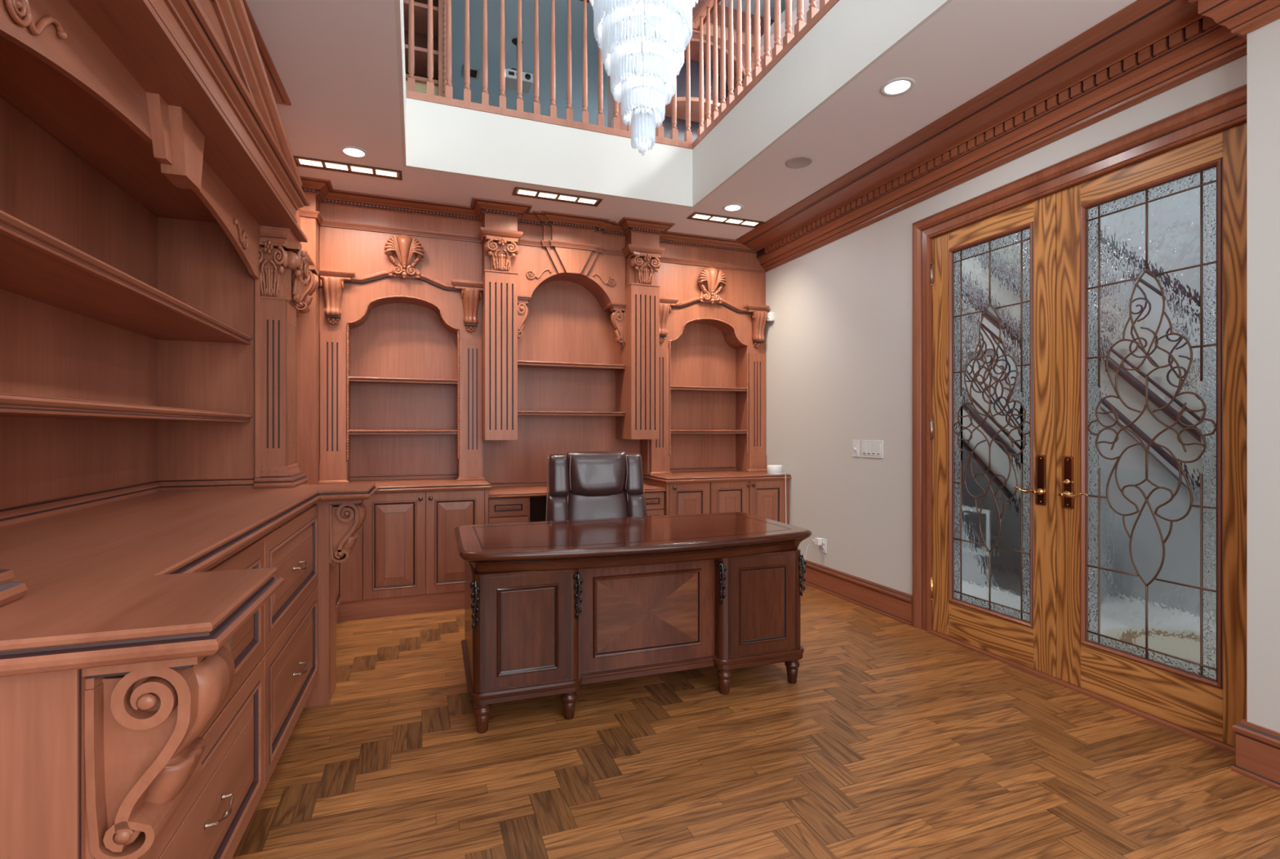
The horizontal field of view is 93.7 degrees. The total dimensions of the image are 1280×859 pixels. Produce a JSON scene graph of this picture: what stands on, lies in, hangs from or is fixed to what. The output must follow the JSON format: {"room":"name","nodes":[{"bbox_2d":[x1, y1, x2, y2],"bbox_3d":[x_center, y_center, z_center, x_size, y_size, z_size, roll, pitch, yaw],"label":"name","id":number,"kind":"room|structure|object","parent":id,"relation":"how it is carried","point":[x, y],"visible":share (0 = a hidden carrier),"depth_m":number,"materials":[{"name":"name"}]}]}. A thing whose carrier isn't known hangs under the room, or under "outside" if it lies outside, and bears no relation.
{"room":"home office","nodes":[
{"label":"home office","id":0,"kind":"room"},
{"bbox_2d":[2,97,141,204],"bbox_3d":[-1.801,-0.210,1.196,0.100,2.940,6.500,0,0,-20],"label":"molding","id":1,"kind":"structure","parent":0,"point":[2,97],"depth_m":2.22,"materials":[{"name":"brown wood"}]},
{"bbox_2d":[319,203,319,462],"bbox_3d":[-0.906,-0.410,5.052,4.472,3.340,0.100,0,0,-20],"label":"wall","id":2,"kind":"structure","parent":0,"point":[319,203],"depth_m":4.45,"materials":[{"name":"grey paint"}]},
{"bbox_2d":[299,208,766,272],"bbox_3d":[-0.793,-1.465,4.689,4.230,0.042,0.189,0,0,-20],"label":"trim","id":3,"kind":"structure","parent":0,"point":[306,213],"depth_m":4.66,"materials":[{"name":"brown wood"}]},
{"bbox_2d":[450,0,792,127],"bbox_3d":[-0.171,-4.190,4.579,5.520,0.100,11.700,0,0,-20],"label":"wall","id":4,"kind":"structure","parent":0,"point":[457,6],"depth_m":6.53,"materials":[{"name":"blue paint"}]},
{"bbox_2d":[462,66,480,79],"bbox_3d":[-1.954,-4.136,6.956,0.184,0.007,0.224,0,0,-20],"label":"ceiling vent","id":5,"kind":"object","parent":4,"relation":"in","point":[474,73],"visible":0.68,"depth_m":6.96,"materials":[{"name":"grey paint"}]},
{"bbox_2d":[505,38,533,93],"bbox_3d":[-1.291,-3.905,6.396,0.311,0.469,0.253,0,0,-20],"label":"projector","id":6,"kind":"object","parent":4,"relation":"hanging from","point":[510,74],"visible":0.79,"depth_m":6.33,"materials":[{"name":"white plastic"}]},
{"bbox_2d":[589,0,698,155],"bbox_3d":[0.013,-2.679,2.663,0.612,2.923,0.614,0,0,10],"label":"chandelier","id":7,"kind":"object","parent":4,"relation":"hanging from","point":[642,73],"visible":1,"depth_m":2.56,"materials":[{"name":"clear glass"}]},
{"bbox_2d":[245,0,1137,239],"bbox_3d":[0.247,-1.890,1.960,4.472,0.420,6.500,0,0,-20],"label":"ceiling","id":8,"kind":"structure","parent":0,"point":[335,61],"depth_m":3.04,"materials":[{"name":"white paint"}]},
{"bbox_2d":[293,155,402,180],"bbox_3d":[-1.862,-1.675,3.844,0.627,0.009,0.140,0,0,-20],"label":"recessed light","id":9,"kind":"object","parent":8,"relation":"in","point":[303,162],"visible":0.97,"depth_m":3.84,"materials":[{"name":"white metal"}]},
{"bbox_2d":[339,146,368,158],"bbox_3d":[-1.728,-1.677,3.625,0.158,0.004,0.158,0,0,-20],"label":"recessed light","id":10,"kind":"object","parent":8,"relation":"in","point":[349,151],"visible":1,"depth_m":3.62,"materials":[{"name":"white plastic"}]},
{"bbox_2d":[511,186,602,206],"bbox_3d":[-0.592,-1.675,4.317,0.628,0.009,0.140,0,0,-20],"label":"recessed light","id":11,"kind":"object","parent":8,"relation":"in","point":[522,192],"visible":1,"depth_m":4.31,"materials":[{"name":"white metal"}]},
{"bbox_2d":[394,0,953,208],"bbox_3d":[0.428,-1.895,1.552,2.047,0.430,5.610,0,0,-20],"label":"wall","id":12,"kind":"structure","parent":8,"relation":"attached to","point":[852,36],"depth_m":3.90,"materials":[{"name":"white paint"}]},
{"bbox_2d":[405,0,839,149],"bbox_3d":[0.382,-2.623,1.688,2.216,1.024,5.496,0,0,-20],"label":"gallery railing","id":13,"kind":"object","parent":12,"relation":"on","point":[814,15],"visible":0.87,"depth_m":4.04,"materials":[{"name":"brown wood"}]},
{"bbox_2d":[687,212,764,227],"bbox_3d":[0.688,-1.675,4.795,0.620,0.009,0.140,0,0,-20],"label":"recessed light","id":14,"kind":"object","parent":8,"relation":"in","point":[695,215],"visible":1,"depth_m":4.79,"materials":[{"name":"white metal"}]},
{"bbox_2d":[722,204,743,211],"bbox_3d":[0.701,-1.677,4.531,0.158,0.004,0.158,0,0,-20],"label":"recessed light","id":15,"kind":"object","parent":8,"relation":"in","point":[730,207],"visible":1,"depth_m":4.53,"materials":[{"name":"white plastic"}]},
{"bbox_2d":[785,155,813,168],"bbox_3d":[0.996,-1.677,3.760,0.166,0.005,0.166,0,0,-20],"label":"ceiling speaker","id":16,"kind":"object","parent":8,"relation":"attached to","point":[799,162],"visible":1,"depth_m":3.75,"materials":[{"name":"grey"}]},
{"bbox_2d":[880,77,915,96],"bbox_3d":[1.259,-1.677,2.935,0.158,0.004,0.158,0,0,-20],"label":"recessed light","id":17,"kind":"object","parent":8,"relation":"in","point":[900,86],"visible":1,"depth_m":2.93,"materials":[{"name":"white plastic"}]},
{"bbox_2d":[231,582,1279,858],"bbox_3d":[0.281,1.290,2.079,4.420,0.060,6.300,0,0,-20],"label":"floor","id":18,"kind":"structure","parent":0,"point":[891,739],"depth_m":2.24,"materials":[{"name":"brown wood"}]},
{"bbox_2d":[0,499,366,858],"bbox_3d":[-1.393,0.788,1.793,0.850,0.944,2.260,0,0,-19],"label":"base cabinet","id":19,"kind":"object","parent":18,"relation":"on","point":[175,758],"visible":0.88,"depth_m":0.91,"materials":[{"name":"brown wood"}]},
{"bbox_2d":[0,483,377,676],"bbox_3d":[-1.384,0.292,1.799,0.904,0.048,2.357,0,0,-19],"label":"countertop","id":20,"kind":"structure","parent":19,"relation":"on","point":[121,581],"depth_m":1.09,"materials":[{"name":"brown wood"}]},
{"bbox_2d":[0,0,310,606],"bbox_3d":[-1.560,-0.339,1.812,0.585,1.214,2.530,0,0,-19],"label":"bookcase","id":21,"kind":"object","parent":20,"relation":"on","point":[142,352],"visible":1,"depth_m":2.12,"materials":[{"name":"brown wood"}]},
{"bbox_2d":[0,0,310,242],"bbox_3d":[-1.539,-1.312,1.839,0.603,0.733,2.543,0,0,-19],"label":"cornice","id":22,"kind":"structure","parent":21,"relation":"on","point":[211,60],"depth_m":1.88,"materials":[{"name":"brown wood"}]},
{"bbox_2d":[336,562,341,624],"bbox_3d":[-2.131,0.843,3.330,0.753,0.834,1.049,0,0,-20],"label":"base cabinet","id":23,"kind":"object","parent":18,"relation":"on","point":[339,564],"visible":0.07,"depth_m":3.84,"materials":[{"name":"brown wood"}]},
{"bbox_2d":[337,489,488,621],"bbox_3d":[-1.668,0.843,4.361,1.042,0.834,0.622,0,0,-20],"label":"base cabinet","id":24,"kind":"object","parent":18,"relation":"on","point":[405,558],"visible":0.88,"depth_m":4.10,"materials":[{"name":"brown wood"}]},
{"bbox_2d":[333,477,492,493],"bbox_3d":[-1.791,0.403,3.771,1.732,0.045,1.712,0,0,-20],"label":"countertop","id":25,"kind":"structure","parent":24,"relation":"on","point":[422,485],"depth_m":4.22,"materials":[{"name":"brown wood"}]},
{"bbox_2d":[318,203,484,484],"bbox_3d":[-1.743,-0.650,4.500,1.188,2.059,0.345,0,0,-20],"label":"bookcase","id":26,"kind":"object","parent":25,"relation":"on","point":[401,315],"visible":1,"depth_m":4.55,"materials":[{"name":"brown wood"}]},
{"bbox_2d":[488,497,529,524],"bbox_3d":[-1.044,0.877,4.632,0.300,0.765,0.549,0,0,-20],"label":"drawer pedestal","id":27,"kind":"object","parent":18,"relation":"on","point":[514,509],"visible":0.34,"depth_m":4.38,"materials":[{"name":"brown wood"}]},
{"bbox_2d":[529,496,546,521],"bbox_3d":[-0.616,0.877,5.016,0.772,0.765,0.030,0,0,-20],"label":"panel","id":28,"kind":"object","parent":18,"relation":"on","point":[537,504],"visible":0.02,"depth_m":4.92,"materials":[{"name":"black wood"}]},
{"bbox_2d":[545,451,647,520],"bbox_3d":[-0.225,0.698,3.631,0.670,1.123,0.618,0,0,-14],"label":"office chair","id":29,"kind":"object","parent":18,"relation":"on","point":[581,485],"visible":0.6,"depth_m":3.76,"materials":[{"name":"black leather"}]},
{"bbox_2d":[568,488,627,519],"bbox_3d":[-0.266,0.560,3.791,0.427,0.400,0.166,0,0,-14],"label":"cushion","id":30,"kind":"object","parent":29,"relation":"on","point":[583,504],"depth_m":3.76,"materials":[{"name":"leather"}]},
{"bbox_2d":[453,511,812,733],"bbox_3d":[-0.034,0.880,3.025,1.702,0.760,0.860,0,0,-19],"label":"executive desk","id":31,"kind":"object","parent":18,"relation":"on","point":[552,607],"visible":1,"depth_m":2.74,"materials":[{"name":"brown wood"}]},
{"bbox_2d":[644,491,664,515],"bbox_3d":[-0.040,0.877,5.007,0.300,0.765,0.549,0,0,-20],"label":"drawer pedestal","id":32,"kind":"object","parent":18,"relation":"on","point":[655,501],"visible":0.2,"depth_m":4.78,"materials":[{"name":"brown wood"}]},
{"bbox_2d":[488,483,666,498],"bbox_3d":[-0.545,0.478,4.825,1.394,0.030,0.607,0,0,-20],"label":"countertop","id":33,"kind":"structure","parent":32,"relation":"on","point":[524,491],"depth_m":4.55,"materials":[{"name":"brown wood"}]},
{"bbox_2d":[477,213,665,487],"bbox_3d":[-0.561,-0.609,4.871,1.473,2.142,0.477,0,0,-20],"label":"bookcase","id":34,"kind":"object","parent":33,"relation":"on","point":[571,336],"visible":1,"depth_m":4.93,"materials":[{"name":"brown wood"}]},
{"bbox_2d":[643,478,789,524],"bbox_3d":[0.652,0.843,5.226,1.143,0.834,0.622,0,0,-20],"label":"base cabinet","id":35,"kind":"object","parent":18,"relation":"on","point":[766,499],"visible":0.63,"depth_m":4.97,"materials":[{"name":"brown wood"}]},
{"bbox_2d":[643,470,791,483],"bbox_3d":[0.643,0.403,5.243,1.180,0.045,0.654,0,0,-20],"label":"countertop","id":36,"kind":"structure","parent":35,"relation":"on","point":[728,475],"depth_m":5.01,"materials":[{"name":"brown wood"}]},
{"bbox_2d":[648,243,768,475],"bbox_3d":[0.581,-0.650,5.367,1.208,2.059,0.345,0,0,-20],"label":"bookcase","id":37,"kind":"object","parent":36,"relation":"on","point":[713,320],"visible":0.94,"depth_m":5.45,"materials":[{"name":"brown wood"}]},
{"bbox_2d":[766,464,783,474],"bbox_3d":[1.162,0.340,5.183,0.152,0.080,0.152,0,0,-20],"label":"router","id":38,"kind":"object","parent":36,"relation":"on","point":[771,468],"visible":0.98,"depth_m":5.13,"materials":[{"name":"white plastic"}]},
{"bbox_2d":[782,472,814,559],"bbox_3d":[1.302,0.801,4.955,0.040,0.879,0.408,0,0,-28],"label":"power cord","id":39,"kind":"object","parent":36,"relation":"hanging from","point":[782,473],"visible":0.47,"depth_m":5.10,"materials":[{"name":"white plastic"}]},
{"bbox_2d":[760,0,819,57],"bbox_3d":[3.874,-3.790,4.860,4.345,0.100,8.600,0,0,-20],"label":"wall","id":40,"kind":"structure","parent":0,"point":[806,2],"depth_m":5.54,"materials":[{"name":"white paint"}]},
{"bbox_2d":[765,54,1247,595],"bbox_3d":[1.787,-0.210,4.028,0.140,2.940,3.900,0,0,-20],"label":"wall","id":41,"kind":"structure","parent":0,"point":[839,337],"depth_m":4.35,"materials":[{"name":"grey paint"}]},
{"bbox_2d":[299,176,757,254],"bbox_3d":[-0.776,-1.641,4.640,4.228,0.075,0.293,0,0,-20],"label":"crown molding","id":42,"kind":"structure","parent":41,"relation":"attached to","point":[324,191],"depth_m":4.55,"materials":[{"name":"brown wood"}]},
{"bbox_2d":[767,311,773,321],"bbox_3d":[1.172,-1.020,5.400,0.052,0.080,0.060,0,0,-20],"label":"sensor","id":43,"kind":"object","parent":41,"relation":"attached to","point":[771,314],"visible":1,"depth_m":5.38,"materials":[{"name":"white plastic"}]},
{"bbox_2d":[820,537,826,553],"bbox_3d":[1.446,0.910,4.730,0.010,0.110,0.070,0,0,-20],"label":"wall outlet","id":44,"kind":"object","parent":41,"relation":"attached to","point":[824,547],"visible":1,"depth_m":4.72,"materials":[{"name":"white plastic"}]},
{"bbox_2d":[814,537,822,545],"bbox_3d":[1.412,0.881,4.753,0.040,0.053,0.050,0,0,-20],"label":"plug adapter","id":45,"kind":"object","parent":44,"relation":"attached to","point":[818,541],"visible":1,"depth_m":4.74,"materials":[{"name":"white plastic"}]},
{"bbox_2d":[852,440,859,457],"bbox_3d":[1.569,0.134,4.381,0.022,0.123,0.074,0,0,-20],"label":"dimmer switch","id":46,"kind":"object","parent":41,"relation":"attached to","point":[855,443],"visible":1,"depth_m":4.38,"materials":[{"name":"white plastic"}]},
{"bbox_2d":[800,559,912,625],"bbox_3d":[1.519,1.164,4.500,0.032,0.192,1.348,0,0,-20],"label":"baseboard","id":47,"kind":"structure","parent":41,"relation":"attached to","point":[893,603],"depth_m":4.30,"materials":[{"name":"brown wood"}]},
{"bbox_2d":[861,440,883,457],"bbox_3d":[1.633,0.134,4.227,0.010,0.123,0.212,0,0,-20],"label":"switch panel","id":48,"kind":"object","parent":41,"relation":"attached to","point":[869,448],"visible":1,"depth_m":4.22,"materials":[{"name":"white plastic"}]},
{"bbox_2d":[930,193,1056,677],"bbox_3d":[1.948,0.026,3.383,0.105,2.440,0.778,0,0,-20],"label":"door","id":49,"kind":"structure","parent":41,"relation":"in","point":[993,278],"depth_m":3.35,"materials":[{"name":"brown wood"}]},
{"bbox_2d":[735,0,1279,271],"bbox_3d":[2.043,-1.566,2.607,0.372,0.226,6.072,0,0,-20],"label":"trim","id":50,"kind":"structure","parent":41,"relation":"attached to","point":[1146,49],"depth_m":2.95,"materials":[{"name":"brown wood"}]},
{"bbox_2d":[912,84,1247,631],"bbox_3d":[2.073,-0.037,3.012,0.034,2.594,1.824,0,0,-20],"label":"trim","id":51,"kind":"structure","parent":41,"relation":"attached to","point":[1229,108],"depth_m":3.52,"materials":[{"name":"brown wood"}]},
{"bbox_2d":[927,629,1235,754],"bbox_3d":[2.145,1.254,3.039,0.180,0.012,1.552,0,0,-20],"label":"trim","id":52,"kind":"structure","parent":41,"relation":"attached to","point":[1216,743],"depth_m":2.81,"materials":[{"name":"brown wood"}]},
{"bbox_2d":[1056,122,1247,746],"bbox_3d":[2.223,0.026,2.647,0.105,2.440,0.786,0,0,-20],"label":"door","id":53,"kind":"structure","parent":41,"relation":"in","point":[1152,252],"depth_m":2.61,"materials":[{"name":"brown wood"}]},
{"bbox_2d":[1247,18,1279,732],"bbox_3d":[2.853,-0.210,0.949,0.295,2.940,2.785,0,0,-20],"label":"wall pier","id":54,"kind":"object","parent":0,"point":[1264,42],"visible":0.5,"depth_m":2.16,"materials":[{"name":"grey paint"}]},
{"bbox_2d":[1231,718,1279,790],"bbox_3d":[2.717,1.164,1.022,0.157,0.192,2.617,0,0,-20],"label":"baseboard","id":55,"kind":"object","parent":54,"relation":"attached to","point":[1257,746],"visible":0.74,"depth_m":2.16,"materials":[{"name":"brown wood"}]},
{"bbox_3d":[-0.229,-2.070,4.450,5.320,0.060,11.500,0,0,-20],"label":"floor","id":56,"kind":"structure","parent":0,"visible":0},
{"bbox_2d":[403,0,446,97],"bbox_3d":[-2.292,-3.115,4.848,1.432,2.029,0.453,0,0,-20],"label":"bookcase","id":57,"kind":"object","parent":56,"relation":"on","point":[420,6],"visible":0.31,"depth_m":4.95,"materials":[{"name":"brown wood"}]},
{"bbox_2d":[607,0,773,142],"bbox_3d":[0.761,-3.118,5.972,2.160,2.034,0.380,0,0,-20],"label":"bookcase","id":58,"kind":"object","parent":56,"relation":"on","point":[695,40],"visible":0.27,"depth_m":5.94,"materials":[{"name":"brown wood"}]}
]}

